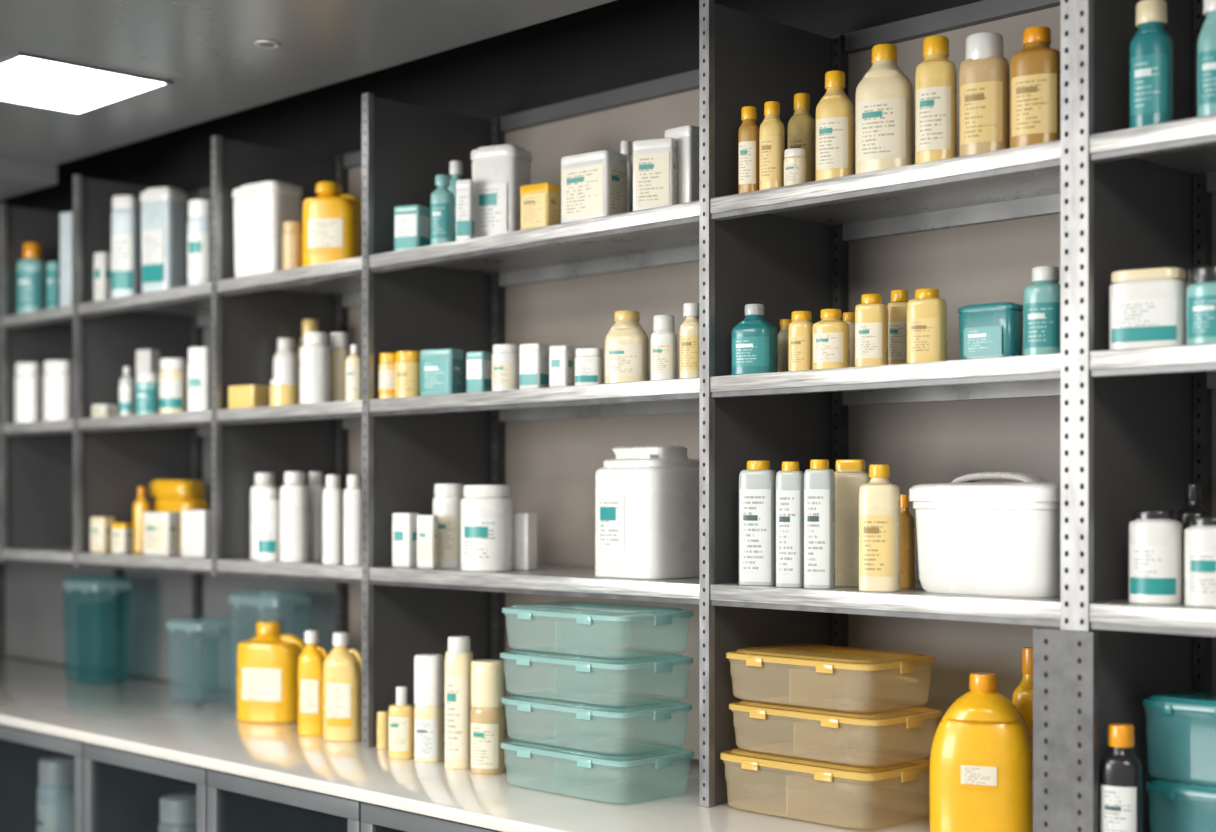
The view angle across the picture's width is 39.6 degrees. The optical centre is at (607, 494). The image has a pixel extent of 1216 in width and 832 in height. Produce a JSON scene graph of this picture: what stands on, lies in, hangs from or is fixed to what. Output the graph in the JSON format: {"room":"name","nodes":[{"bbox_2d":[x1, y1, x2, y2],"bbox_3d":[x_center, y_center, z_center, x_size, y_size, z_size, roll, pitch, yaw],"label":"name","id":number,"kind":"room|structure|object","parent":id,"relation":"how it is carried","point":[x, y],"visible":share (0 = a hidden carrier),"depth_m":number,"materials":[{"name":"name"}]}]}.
{"room":"pharmacy","nodes":[
{"label":"pharmacy","id":0,"kind":"room"},
{"bbox_2d":[0,0,615,163],"bbox_3d":[-1.562,-1.060,1.690,4.560,0.480,7.800,0,0,-45],"label":"ceiling","id":1,"kind":"structure","parent":0,"point":[212,59],"depth_m":3.07,"materials":[{"name":"white"}]},
{"bbox_2d":[0,156,57,199],"bbox_3d":[-3.644,-0.795,3.519,4.175,0.050,2.270,0,0,-45],"label":"trim","id":2,"kind":"structure","parent":1,"relation":"attached to","point":[18,176],"depth_m":4.15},
{"bbox_2d":[0,51,173,114],"bbox_3d":[-1.110,-0.817,3.369,0.321,0.005,0.386,0,0,-45],"label":"ceiling light panel","id":3,"kind":"object","parent":1,"relation":"attached to","point":[26,79],"depth_m":3.36,"materials":[{"name":"plastic"}]},
{"bbox_3d":[-1.512,1.418,1.740,4.700,0.050,7.800,0,0,-45],"label":"floor","id":4,"kind":"structure","parent":0,"visible":0},
{"bbox_2d":[0,724,500,831],"bbox_3d":[-0.195,0.954,3.080,0.642,0.878,7.650,0,0,-45],"label":"base cabinet","id":5,"kind":"object","parent":4,"relation":"on","point":[116,790],"visible":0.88,"depth_m":3.48,"materials":[{"name":"grey paint"}]},
{"bbox_2d":[37,755,73,831],"bbox_3d":[-1.269,0.745,3.923,0.101,0.265,0.100,0,0,-45],"label":"storage jar","id":6,"kind":"object","parent":5,"relation":"in","point":[55,790],"visible":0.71,"depth_m":3.88,"materials":[{"name":"plastic"}]},
{"bbox_2d":[158,792,195,831],"bbox_3d":[-0.896,0.757,3.575,0.101,0.240,0.100,0,0,-45],"label":"storage jar","id":7,"kind":"object","parent":5,"relation":"in","point":[177,812],"visible":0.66,"depth_m":3.53,"materials":[{"name":"plastic"}]},
{"bbox_2d":[0,655,929,831],"bbox_3d":[-0.189,0.504,3.071,0.655,0.022,7.730,0,0,-45],"label":"countertop","id":8,"kind":"structure","parent":5,"relation":"on","point":[182,722],"depth_m":3.01,"materials":[{"name":"laminate"}]},
{"bbox_2d":[228,593,310,610],"bbox_3d":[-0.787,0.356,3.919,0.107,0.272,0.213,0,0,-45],"label":"lid","id":9,"kind":"object","parent":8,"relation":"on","point":[261,600],"visible":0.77,"depth_m":3.87,"materials":[{"name":"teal plastic"}]},
{"bbox_2d":[237,621,306,722],"bbox_3d":[-0.730,0.386,3.711,0.160,0.214,0.123,0,0,17],"label":"detergent jug","id":10,"kind":"object","parent":8,"relation":"on","point":[267,663],"visible":0.83,"depth_m":3.66,"materials":[{"name":"plastic"}]},
{"bbox_2d":[298,630,327,735],"bbox_3d":[-0.604,0.386,3.475,0.064,0.213,0.050,0,0,12],"label":"detergent jug","id":11,"kind":"object","parent":8,"relation":"on","point":[311,659],"visible":0.77,"depth_m":3.45,"materials":[{"name":"plastic"}]},
{"bbox_2d":[323,632,361,741],"bbox_3d":[-0.530,0.385,3.406,0.085,0.215,0.066,0,0,13],"label":"detergent jug","id":12,"kind":"object","parent":8,"relation":"on","point":[342,669],"visible":0.89,"depth_m":3.38,"materials":[{"name":"plastic"}]},
{"bbox_2d":[389,686,413,758],"bbox_3d":[-0.387,0.426,3.165,0.047,0.133,0.039,0,0,14],"label":"lotion bottle","id":13,"kind":"object","parent":8,"relation":"on","point":[401,714],"visible":0.98,"depth_m":3.15,"materials":[{"name":"plastic"}]},
{"bbox_2d":[414,654,443,761],"bbox_3d":[-0.332,0.395,3.133,0.053,0.196,0.043,0,0,14],"label":"lotion bottle","id":14,"kind":"object","parent":8,"relation":"on","point":[428,668],"visible":1,"depth_m":3.11,"materials":[{"name":"plastic"}]},
{"bbox_2d":[445,636,472,768],"bbox_3d":[-0.269,0.374,3.053,0.051,0.236,0.042,0,0,15],"label":"lotion bottle","id":15,"kind":"object","parent":8,"relation":"on","point":[458,657],"visible":0.94,"depth_m":3.03,"materials":[{"name":"plastic"}]},
{"bbox_2d":[471,660,503,773],"bbox_3d":[-0.214,0.394,3.002,0.060,0.198,0.049,0,0,16],"label":"lotion bottle","id":16,"kind":"object","parent":8,"relation":"on","point":[487,676],"visible":1,"depth_m":2.98,"materials":[{"name":"plastic"}]},
{"bbox_2d":[501,733,693,768],"bbox_3d":[-0.020,0.454,2.825,0.186,0.076,0.315,0,0,-45],"label":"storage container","id":17,"kind":"object","parent":8,"relation":"on","point":[582,761],"visible":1,"depth_m":2.80,"materials":[{"name":"teal plastic"}]},
{"bbox_2d":[501,690,691,720],"bbox_3d":[-0.021,0.377,2.824,0.184,0.075,0.310,0,0,-45],"label":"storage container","id":18,"kind":"object","parent":17,"relation":"on","point":[663,713],"visible":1,"depth_m":2.80,"materials":[{"name":"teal plastic"}]},
{"bbox_2d":[500,646,692,672],"bbox_3d":[-0.021,0.300,2.826,0.186,0.075,0.315,0,0,-45],"label":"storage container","id":19,"kind":"object","parent":18,"relation":"on","point":[583,666],"visible":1,"depth_m":2.80,"materials":[{"name":"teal plastic"}]},
{"bbox_2d":[502,603,693,624],"bbox_3d":[-0.019,0.224,2.824,0.186,0.075,0.310,0,0,-45],"label":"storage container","id":20,"kind":"object","parent":19,"relation":"on","point":[524,612],"visible":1,"depth_m":2.80,"materials":[{"name":"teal plastic"}]},
{"bbox_2d":[0,0,1215,831],"bbox_3d":[-0.377,-0.146,3.452,0.352,1.277,4.584,0,0,-45],"label":"shelving unit","id":21,"kind":"object","parent":8,"relation":"on","point":[1122,432],"visible":0.78,"depth_m":2.88,"materials":[{"name":"metal"}]},
{"bbox_2d":[15,362,43,422],"bbox_3d":[-1.520,-0.268,4.440,0.068,0.160,0.055,0,0,7],"label":"plastic jar","id":22,"kind":"object","parent":21,"relation":"on","point":[29,375],"visible":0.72,"depth_m":4.41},
{"bbox_2d":[17,243,46,313],"bbox_3d":[-1.511,-0.564,4.435,0.075,0.191,0.061,0,0,7],"label":"bottle","id":23,"kind":"object","parent":21,"relation":"on","point":[32,270],"visible":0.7,"depth_m":4.41,"materials":[{"name":"plastic"}]},
{"bbox_2d":[43,360,72,420],"bbox_3d":[-1.404,-0.266,4.327,0.076,0.156,0.061,0,0,7],"label":"plastic jar","id":24,"kind":"object","parent":21,"relation":"on","point":[58,376],"visible":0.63,"depth_m":4.30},
{"bbox_2d":[60,212,72,306],"bbox_3d":[-1.357,-0.590,4.261,0.041,0.243,0.033,0,0,26],"label":"carton","id":25,"kind":"object","parent":21,"relation":"on","point":[66,218],"visible":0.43,"depth_m":4.24,"materials":[{"name":"cardboard"}]},
{"bbox_2d":[111,195,140,297],"bbox_3d":[-1.163,-0.594,4.074,0.063,0.251,0.051,0,0,9],"label":"canister","id":26,"kind":"object","parent":21,"relation":"on","point":[125,215],"visible":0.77,"depth_m":4.05,"materials":[{"name":"plastic"}]},
{"bbox_2d":[135,373,158,414],"bbox_3d":[-1.083,-0.236,3.977,0.058,0.098,0.047,0,0,9],"label":"jar","id":27,"kind":"object","parent":21,"relation":"on","point":[147,385],"visible":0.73,"depth_m":3.96,"materials":[{"name":"plastic"}]},
{"bbox_2d":[143,512,179,555],"bbox_3d":[-1.040,0.090,3.932,0.099,0.101,0.040,0,0,39],"label":"carton","id":28,"kind":"object","parent":21,"relation":"on","point":[161,530],"visible":1,"depth_m":3.90,"materials":[{"name":"cardboard"}]},
{"bbox_2d":[140,187,187,292],"bbox_3d":[-1.048,-0.594,3.987,0.095,0.252,0.077,0,0,27],"label":"canister","id":29,"kind":"object","parent":21,"relation":"on","point":[163,209],"visible":0.8,"depth_m":3.95,"materials":[{"name":"plastic"}]},
{"bbox_2d":[159,358,186,412],"bbox_3d":[-1.008,-0.252,3.916,0.064,0.128,0.052,0,0,9],"label":"plastic jar","id":30,"kind":"object","parent":21,"relation":"on","point":[173,373],"visible":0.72,"depth_m":3.89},
{"bbox_2d":[149,480,208,551],"bbox_3d":[-1.069,0.052,4.207,0.162,0.178,0.088,0,0,33],"label":"plastic jar","id":31,"kind":"object","parent":21,"relation":"on","point":[171,495],"visible":0.41,"depth_m":4.16,"materials":[{"name":"plastic"}]},
{"bbox_2d":[181,510,210,557],"bbox_3d":[-0.926,0.087,3.813,0.087,0.107,0.035,0,0,39],"label":"carton","id":32,"kind":"object","parent":21,"relation":"on","point":[195,524],"visible":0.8,"depth_m":3.79,"materials":[{"name":"cardboard"}]},
{"bbox_2d":[187,199,210,285],"bbox_3d":[-0.922,-0.568,3.827,0.060,0.198,0.049,0,0,10],"label":"bottle","id":33,"kind":"object","parent":21,"relation":"on","point":[199,210],"visible":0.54,"depth_m":3.81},
{"bbox_2d":[187,347,210,410],"bbox_3d":[-0.922,-0.260,3.826,0.055,0.146,0.045,0,0,10],"label":"canister","id":34,"kind":"object","parent":21,"relation":"on","point":[199,358],"visible":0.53,"depth_m":3.81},
{"bbox_2d":[232,181,302,277],"bbox_3d":[-0.743,-0.572,3.683,0.154,0.206,0.092,0,0,40],"label":"storage box","id":35,"kind":"object","parent":21,"relation":"on","point":[260,209],"visible":0.79,"depth_m":3.64,"materials":[{"name":"plastic"}]},
{"bbox_2d":[258,489,279,560],"bbox_3d":[-0.723,0.064,3.607,0.046,0.154,0.038,0,0,11],"label":"lotion bottle","id":36,"kind":"object","parent":21,"relation":"on","point":[269,506],"visible":0.94,"depth_m":3.59,"materials":[{"name":"plastic"}]},
{"bbox_2d":[280,472,308,561],"bbox_3d":[-0.665,0.046,3.582,0.061,0.190,0.049,0,0,12],"label":"lotion bottle","id":37,"kind":"object","parent":21,"relation":"on","point":[294,495],"visible":1,"depth_m":3.56,"materials":[{"name":"plastic"}]},
{"bbox_2d":[300,332,330,403],"bbox_3d":[-0.611,-0.263,3.528,0.066,0.151,0.053,0,0,12],"label":"bottle","id":38,"kind":"object","parent":21,"relation":"on","point":[315,355],"visible":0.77,"depth_m":3.51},
{"bbox_2d":[307,472,324,560],"bbox_3d":[-0.629,0.045,3.632,0.042,0.190,0.034,0,0,12],"label":"lotion bottle","id":39,"kind":"object","parent":21,"relation":"on","point":[315,480],"visible":0.77,"depth_m":3.62,"materials":[{"name":"plastic"}]},
{"bbox_2d":[302,182,361,266],"bbox_3d":[-0.568,-0.558,3.514,0.128,0.180,0.099,0,0,13],"label":"detergent jug","id":40,"kind":"object","parent":21,"relation":"on","point":[331,220],"visible":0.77,"depth_m":3.47,"materials":[{"name":"plastic"}]},
{"bbox_2d":[322,475,343,563],"bbox_3d":[-0.562,0.050,3.451,0.042,0.182,0.034,0,0,13],"label":"lotion bottle","id":41,"kind":"object","parent":21,"relation":"on","point":[332,498],"visible":0.97,"depth_m":3.44,"materials":[{"name":"plastic"}]},
{"bbox_2d":[330,332,349,401],"bbox_3d":[-0.567,-0.265,3.557,0.047,0.154,0.038,0,0,13],"label":"bottle","id":42,"kind":"object","parent":21,"relation":"on","point":[340,351],"visible":0.63,"depth_m":3.54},
{"bbox_2d":[343,475,361,564],"bbox_3d":[-0.510,0.050,3.400,0.043,0.181,0.034,0,0,13],"label":"lotion bottle","id":43,"kind":"object","parent":21,"relation":"on","point":[352,500],"visible":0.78,"depth_m":3.38,"materials":[{"name":"plastic"}]},
{"bbox_2d":[392,513,418,567],"bbox_3d":[-0.393,0.088,3.288,0.045,0.106,0.036,0,0,30],"label":"carton","id":44,"kind":"object","parent":21,"relation":"on","point":[404,525],"visible":0.86,"depth_m":3.27,"materials":[{"name":"cardboard"}]},
{"bbox_2d":[395,351,420,397],"bbox_3d":[-0.387,-0.233,3.282,0.054,0.091,0.044,0,0,14],"label":"jar","id":45,"kind":"object","parent":21,"relation":"on","point":[407,366],"visible":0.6,"depth_m":3.26,"materials":[{"name":"plastic"}]},
{"bbox_2d":[394,205,429,250],"bbox_3d":[-0.382,-0.515,3.289,0.058,0.093,0.047,0,0,25],"label":"carton","id":46,"kind":"object","parent":21,"relation":"on","point":[411,222],"visible":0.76,"depth_m":3.27,"materials":[{"name":"cardboard"}]},
{"bbox_2d":[417,515,437,568],"bbox_3d":[-0.345,0.089,3.232,0.037,0.103,0.022,0,0,20],"label":"carton","id":47,"kind":"object","parent":21,"relation":"on","point":[427,525],"visible":1,"depth_m":3.22,"materials":[{"name":"cardboard"}]},
{"bbox_2d":[420,348,463,395],"bbox_3d":[-0.317,-0.232,3.223,0.076,0.090,0.046,0,0,30],"label":"carton","id":48,"kind":"object","parent":21,"relation":"on","point":[441,370],"visible":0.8,"depth_m":3.20,"materials":[{"name":"cardboard"}]},
{"bbox_2d":[431,175,453,244],"bbox_3d":[-0.314,-0.537,3.204,0.044,0.137,0.036,0,0,15],"label":"shampoo bottle","id":49,"kind":"object","parent":21,"relation":"on","point":[442,198],"visible":0.77,"depth_m":3.19,"materials":[{"name":"plastic"}]},
{"bbox_2d":[433,484,463,567],"bbox_3d":[-0.309,0.059,3.277,0.063,0.162,0.052,0,0,15],"label":"jar","id":50,"kind":"object","parent":21,"relation":"on","point":[447,499],"visible":0.76,"depth_m":3.25,"materials":[{"name":"plastic"}]},
{"bbox_2d":[456,179,473,240],"bbox_3d":[-0.265,-0.527,3.136,0.032,0.117,0.016,0,0,20],"label":"carton","id":51,"kind":"object","parent":21,"relation":"on","point":[465,187],"visible":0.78,"depth_m":3.13,"materials":[{"name":"cardboard"}]},
{"bbox_2d":[466,351,491,392],"bbox_3d":[-0.239,-0.226,3.128,0.040,0.078,0.032,0,0,30],"label":"carton","id":52,"kind":"object","parent":21,"relation":"on","point":[478,363],"visible":0.84,"depth_m":3.12,"materials":[{"name":"cardboard"}]},
{"bbox_2d":[461,485,511,570],"bbox_3d":[-0.227,0.061,3.150,0.097,0.160,0.078,0,0,16],"label":"jar","id":53,"kind":"object","parent":21,"relation":"on","point":[486,510],"visible":1,"depth_m":3.12,"materials":[{"name":"plastic"}]},
{"bbox_2d":[471,144,531,237],"bbox_3d":[-0.201,-0.560,3.176,0.101,0.183,0.082,0,0,26],"label":"container","id":54,"kind":"object","parent":21,"relation":"on","point":[499,172],"visible":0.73,"depth_m":3.14,"materials":[{"name":"plastic"}]},
{"bbox_2d":[492,344,518,390],"bbox_3d":[-0.187,-0.231,3.077,0.050,0.086,0.041,0,0,16],"label":"jar","id":55,"kind":"object","parent":21,"relation":"on","point":[505,357],"visible":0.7,"depth_m":3.06,"materials":[{"name":"plastic"}]},
{"bbox_2d":[512,513,536,569],"bbox_3d":[-0.157,0.087,3.167,0.040,0.107,0.032,0,0,36],"label":"carton","id":56,"kind":"object","parent":21,"relation":"on","point":[524,525],"visible":1,"depth_m":3.15,"materials":[{"name":"metal"}]},
{"bbox_2d":[519,343,548,388],"bbox_3d":[-0.132,-0.229,3.024,0.045,0.083,0.036,0,0,31],"label":"carton","id":57,"kind":"object","parent":21,"relation":"on","point":[533,357],"visible":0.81,"depth_m":3.01,"materials":[{"name":"cardboard"}]},
{"bbox_2d":[520,183,559,229],"bbox_3d":[-0.121,-0.509,3.005,0.066,0.082,0.040,0,0,36],"label":"carton","id":58,"kind":"object","parent":21,"relation":"on","point":[540,203],"visible":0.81,"depth_m":2.99,"materials":[{"name":"cardboard"}]},
{"bbox_2d":[549,345,573,386],"bbox_3d":[-0.082,-0.225,2.968,0.037,0.075,0.030,0,0,29],"label":"carton","id":59,"kind":"object","parent":21,"relation":"on","point":[561,357],"visible":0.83,"depth_m":2.96,"materials":[{"name":"cardboard"}]},
{"bbox_2d":[575,348,603,385],"bbox_3d":[-0.032,-0.220,2.921,0.047,0.066,0.039,0,0,18],"label":"jar","id":60,"kind":"object","parent":21,"relation":"on","point":[589,362],"visible":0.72,"depth_m":2.90,"materials":[{"name":"plastic"}]},
{"bbox_2d":[561,150,626,222],"bbox_3d":[-0.024,-0.529,2.937,0.108,0.122,0.065,0,0,38],"label":"carton","id":61,"kind":"object","parent":21,"relation":"on","point":[593,184],"visible":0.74,"depth_m":2.91,"materials":[{"name":"plastic"}]},
{"bbox_2d":[605,311,648,383],"bbox_3d":[0.032,-0.249,2.868,0.075,0.124,0.050,0,0,18],"label":"bottle","id":62,"kind":"object","parent":21,"relation":"on","point":[626,342],"visible":0.8,"depth_m":2.85,"materials":[{"name":"plastic"}]},
{"bbox_2d":[595,446,698,578],"bbox_3d":[0.075,0.029,2.909,0.154,0.224,0.161,0,0,-45],"label":"canister","id":63,"kind":"object","parent":21,"relation":"on","point":[647,497],"visible":0.88,"depth_m":2.84,"materials":[{"name":"plastic"}]},
{"bbox_2d":[633,138,676,210],"bbox_3d":[0.078,-0.530,2.813,0.073,0.124,0.022,0,0,23],"label":"storage box","id":64,"kind":"object","parent":21,"relation":"on","point":[654,160],"visible":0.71,"depth_m":2.80,"materials":[{"name":"plastic"}]},
{"bbox_2d":[651,315,676,379],"bbox_3d":[0.092,-0.242,2.793,0.044,0.109,0.036,0,0,19],"label":"lotion bottle","id":65,"kind":"object","parent":21,"relation":"on","point":[663,338],"visible":0.8,"depth_m":2.78,"materials":[{"name":"plastic"}]},
{"bbox_2d":[665,125,698,203],"bbox_3d":[0.129,-0.541,2.827,0.042,0.145,0.060,0,0,-45],"label":"storage box","id":66,"kind":"object","parent":21,"relation":"on","point":[686,137],"visible":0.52,"depth_m":2.80,"materials":[{"name":"plastic"}]},
{"bbox_2d":[680,303,698,378],"bbox_3d":[0.137,-0.249,2.746,0.041,0.124,0.034,0,0,20],"label":"lotion bottle","id":67,"kind":"object","parent":21,"relation":"on","point":[689,329],"visible":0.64,"depth_m":2.73,"materials":[{"name":"plastic"}]},
{"bbox_2d":[738,106,758,193],"bbox_3d":[0.221,-0.537,2.645,0.032,0.138,0.027,0,0,21],"label":"bottle","id":68,"kind":"object","parent":21,"relation":"on","point":[748,135],"visible":0.79,"depth_m":2.63,"materials":[{"name":"plastic"}]},
{"bbox_2d":[731,304,777,374],"bbox_3d":[0.231,-0.243,2.659,0.070,0.112,0.057,0,0,21],"label":"bottle","id":69,"kind":"object","parent":21,"relation":"on","point":[754,340],"visible":0.87,"depth_m":2.63,"materials":[{"name":"plastic"}]},
{"bbox_2d":[739,461,776,585],"bbox_3d":[0.235,0.043,2.643,0.059,0.194,0.042,0,0,21],"label":"bottle","id":70,"kind":"object","parent":21,"relation":"on","point":[757,484],"visible":0.95,"depth_m":2.62,"materials":[{"name":"plastic"}]},
{"bbox_2d":[759,101,784,189],"bbox_3d":[0.254,-0.538,2.615,0.038,0.139,0.031,0,0,21],"label":"lotion bottle","id":71,"kind":"object","parent":21,"relation":"on","point":[771,133],"visible":0.8,"depth_m":2.60,"materials":[{"name":"plastic"}]},
{"bbox_2d":[776,462,803,586],"bbox_3d":[0.280,0.045,2.589,0.043,0.192,0.031,0,0,22],"label":"detergent bottle","id":72,"kind":"object","parent":21,"relation":"on","point":[789,481],"visible":0.94,"depth_m":2.58,"materials":[{"name":"plastic"}]},
{"bbox_2d":[788,311,813,370],"bbox_3d":[0.297,-0.234,2.595,0.039,0.094,0.032,0,0,22],"label":"lotion bottle","id":73,"kind":"object","parent":21,"relation":"on","point":[800,330],"visible":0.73,"depth_m":2.58,"materials":[{"name":"plastic"}]},
{"bbox_2d":[787,93,815,181],"bbox_3d":[0.310,-0.554,2.699,0.045,0.171,0.037,0,0,22],"label":"lotion bottle","id":74,"kind":"object","parent":21,"relation":"on","point":[801,132],"visible":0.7,"depth_m":2.68,"materials":[{"name":"plastic"}]},
{"bbox_2d":[804,460,834,588],"bbox_3d":[0.319,0.044,2.550,0.045,0.194,0.032,0,0,22],"label":"detergent bottle","id":75,"kind":"object","parent":21,"relation":"on","point":[819,480],"visible":1,"depth_m":2.54,"materials":[{"name":"plastic"}]},
{"bbox_2d":[813,309,848,369],"bbox_3d":[0.336,-0.233,2.543,0.054,0.092,0.044,0,0,23],"label":"lotion bottle","id":76,"kind":"object","parent":21,"relation":"on","point":[830,334],"visible":0.85,"depth_m":2.52,"materials":[{"name":"plastic"}]},
{"bbox_2d":[816,70,853,180],"bbox_3d":[0.343,-0.553,2.549,0.057,0.169,0.047,0,0,23],"label":"shampoo bottle","id":77,"kind":"object","parent":21,"relation":"on","point":[835,110],"visible":0.76,"depth_m":2.53,"materials":[{"name":"plastic"}]},
{"bbox_2d":[834,460,870,586],"bbox_3d":[0.374,0.043,2.605,0.062,0.195,0.037,0,0,23],"label":"bottle","id":78,"kind":"object","parent":21,"relation":"on","point":[850,475],"visible":0.59,"depth_m":2.59,"materials":[{"name":"plastic"}]},
{"bbox_2d":[855,294,887,366],"bbox_3d":[0.389,-0.241,2.492,0.046,0.108,0.038,0,0,23],"label":"lotion bottle","id":79,"kind":"object","parent":21,"relation":"on","point":[871,316],"visible":0.83,"depth_m":2.48,"materials":[{"name":"plastic"}]},
{"bbox_2d":[859,465,899,591],"bbox_3d":[0.398,0.048,2.478,0.058,0.185,0.042,0,0,24],"label":"lotion bottle","id":80,"kind":"object","parent":21,"relation":"on","point":[879,499],"visible":1,"depth_m":2.46,"materials":[{"name":"plastic"}]},
{"bbox_2d":[855,44,913,173],"bbox_3d":[0.408,-0.565,2.490,0.085,0.193,0.052,0,0,24],"label":"bottle","id":81,"kind":"object","parent":21,"relation":"on","point":[884,100],"visible":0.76,"depth_m":2.47,"materials":[{"name":"plastic"}]},
{"bbox_2d":[887,290,907,364],"bbox_3d":[0.438,-0.247,2.536,0.036,0.119,0.030,0,0,24],"label":"lotion bottle","id":82,"kind":"object","parent":21,"relation":"on","point":[897,309],"visible":0.6,"depth_m":2.52,"materials":[{"name":"plastic"}]},
{"bbox_2d":[900,495,914,588],"bbox_3d":[0.447,0.070,2.552,0.032,0.141,0.025,0,0,24],"label":"bottle","id":83,"kind":"object","parent":21,"relation":"on","point":[907,523],"visible":0.68,"depth_m":2.54,"materials":[{"name":"plastic"}]},
{"bbox_2d":[907,288,946,362],"bbox_3d":[0.458,-0.241,2.427,0.055,0.108,0.045,0,0,25],"label":"lotion bottle","id":84,"kind":"object","parent":21,"relation":"on","point":[926,313],"visible":0.79,"depth_m":2.41,"materials":[{"name":"plastic"}]},
{"bbox_2d":[915,36,956,163],"bbox_3d":[0.469,-0.561,2.417,0.058,0.185,0.042,0,0,25],"label":"bottle","id":85,"kind":"object","parent":21,"relation":"on","point":[936,76],"visible":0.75,"depth_m":2.40,"materials":[{"name":"plastic"}]},
{"bbox_2d":[959,32,1009,156],"bbox_3d":[0.528,-0.555,2.367,0.069,0.174,0.053,0,0,26],"label":"bottle","id":86,"kind":"object","parent":21,"relation":"on","point":[984,73],"visible":0.84,"depth_m":2.34,"materials":[{"name":"plastic"}]},
{"bbox_2d":[909,472,1060,597],"bbox_3d":[0.578,0.054,2.429,0.186,0.174,0.248,0,0,-45],"label":"tub","id":87,"kind":"object","parent":21,"relation":"on","point":[984,538],"visible":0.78,"depth_m":2.36,"materials":[{"name":"plastic"}]},
{"bbox_2d":[958,302,1022,359],"bbox_3d":[0.543,-0.229,2.398,0.090,0.083,0.047,0,0,42],"label":"storage box","id":88,"kind":"object","parent":21,"relation":"on","point":[989,330],"visible":0.88,"depth_m":2.38,"materials":[{"name":"plastic"}]},
{"bbox_2d":[1010,26,1060,147],"bbox_3d":[0.586,-0.552,2.307,0.071,0.167,0.051,0,0,27],"label":"bottle","id":89,"kind":"object","parent":21,"relation":"on","point":[1035,70],"visible":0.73,"depth_m":2.29,"materials":[{"name":"plastic"}]},
{"bbox_2d":[1023,266,1060,355],"bbox_3d":[0.606,-0.251,2.339,0.059,0.127,0.054,0,0,27],"label":"bottle","id":90,"kind":"object","parent":21,"relation":"on","point":[1042,298],"visible":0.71,"depth_m":2.32,"materials":[{"name":"plastic"}]},
{"bbox_2d":[1109,267,1187,349],"bbox_3d":[0.702,-0.239,2.195,0.095,0.104,0.058,0,0,32],"label":"tub","id":91,"kind":"object","parent":21,"relation":"on","point":[1147,306],"visible":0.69,"depth_m":2.17,"materials":[{"name":"plastic"}]},
{"bbox_2d":[1130,0,1172,127],"bbox_3d":[0.703,-0.553,2.185,0.053,0.169,0.049,0,0,29],"label":"bottle","id":92,"kind":"object","parent":21,"relation":"on","point":[1151,48],"visible":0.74,"depth_m":2.17,"materials":[{"name":"plastic"}]},
{"bbox_2d":[1129,510,1182,603],"bbox_3d":[0.714,0.080,2.202,0.067,0.121,0.054,0,0,29],"label":"jar","id":93,"kind":"object","parent":21,"relation":"on","point":[1155,536],"visible":1,"depth_m":2.18,"materials":[{"name":"plastic"}]},
{"bbox_2d":[1185,516,1215,606],"bbox_3d":[0.766,0.084,2.147,0.064,0.113,0.052,0,0,30],"label":"jar","id":94,"kind":"object","parent":21,"relation":"on","point":[1200,538],"visible":1,"depth_m":2.13,"materials":[{"name":"plastic"}]},
{"bbox_2d":[1186,265,1215,344],"bbox_3d":[0.763,-0.237,2.126,0.066,0.099,0.054,0,0,30],"label":"jar","id":95,"kind":"object","parent":21,"relation":"on","point":[1201,290],"visible":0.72,"depth_m":2.11,"materials":[{"name":"plastic"}]},
{"bbox_2d":[1197,0,1215,116],"bbox_3d":[0.767,-0.549,2.119,0.050,0.161,0.046,0,0,30],"label":"bottle","id":96,"kind":"object","parent":21,"relation":"on","point":[1206,47],"visible":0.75,"depth_m":2.11,"materials":[{"name":"plastic"}]},
{"bbox_2d":[720,742,929,782],"bbox_3d":[0.340,0.446,2.617,0.191,0.092,0.310,0,0,-45],"label":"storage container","id":97,"kind":"object","parent":8,"relation":"on","point":[910,773],"visible":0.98,"depth_m":2.60,"materials":[{"name":"yellow plastic"}]},
{"bbox_2d":[729,695,941,728],"bbox_3d":[0.349,0.360,2.606,0.189,0.076,0.301,0,0,-45],"label":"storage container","id":98,"kind":"object","parent":97,"relation":"on","point":[912,721],"visible":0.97,"depth_m":2.58,"materials":[{"name":"yellow plastic"}]},
{"bbox_2d":[726,646,935,673],"bbox_3d":[0.343,0.281,2.612,0.189,0.078,0.296,0,0,-45],"label":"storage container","id":99,"kind":"object","parent":98,"relation":"on","point":[910,666],"visible":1,"depth_m":2.59,"materials":[{"name":"yellow plastic"}]},
{"bbox_2d":[930,672,1032,831],"bbox_3d":[0.538,0.374,2.420,0.152,0.236,0.092,0,0,21],"label":"detergent bottle","id":100,"kind":"object","parent":8,"relation":"on","point":[981,755],"visible":0.95,"depth_m":2.38,"materials":[{"name":"plastic"}]},
{"bbox_2d":[1012,647,1032,736],"bbox_3d":[0.623,0.359,2.488,0.054,0.268,0.043,0,0,27],"label":"bottle","id":101,"kind":"object","parent":8,"relation":"on","point":[1022,699],"visible":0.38,"depth_m":2.48,"materials":[{"name":"plastic"}]},
{"bbox_2d":[1100,723,1141,831],"bbox_3d":[0.668,0.396,2.200,0.053,0.193,0.043,0,0,28],"label":"bottle","id":102,"kind":"object","parent":8,"relation":"on","point":[1120,769],"visible":1,"depth_m":2.18,"materials":[{"name":"plastic"}]},
{"bbox_2d":[1142,690,1215,831],"bbox_3d":[0.803,0.380,2.229,0.114,0.226,0.167,0,0,-45],"label":"storage bins","id":103,"kind":"object","parent":8,"relation":"on","point":[1173,806],"depth_m":2.21,"materials":[{"name":"teal plastic"}]},
{"bbox_3d":[0.093,0.018,3.330,0.100,2.750,7.800,0,0,-45],"label":"wall","id":104,"kind":"structure","parent":0,"visible":0},
{"bbox_2d":[0,0,982,211],"bbox_3d":[0.052,-1.008,3.289,0.013,0.443,7.800,0,0,-45],"label":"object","id":105,"kind":"structure","parent":104,"relation":"attached to","point":[617,44],"depth_m":3.57,"materials":[{"name":"paint"}]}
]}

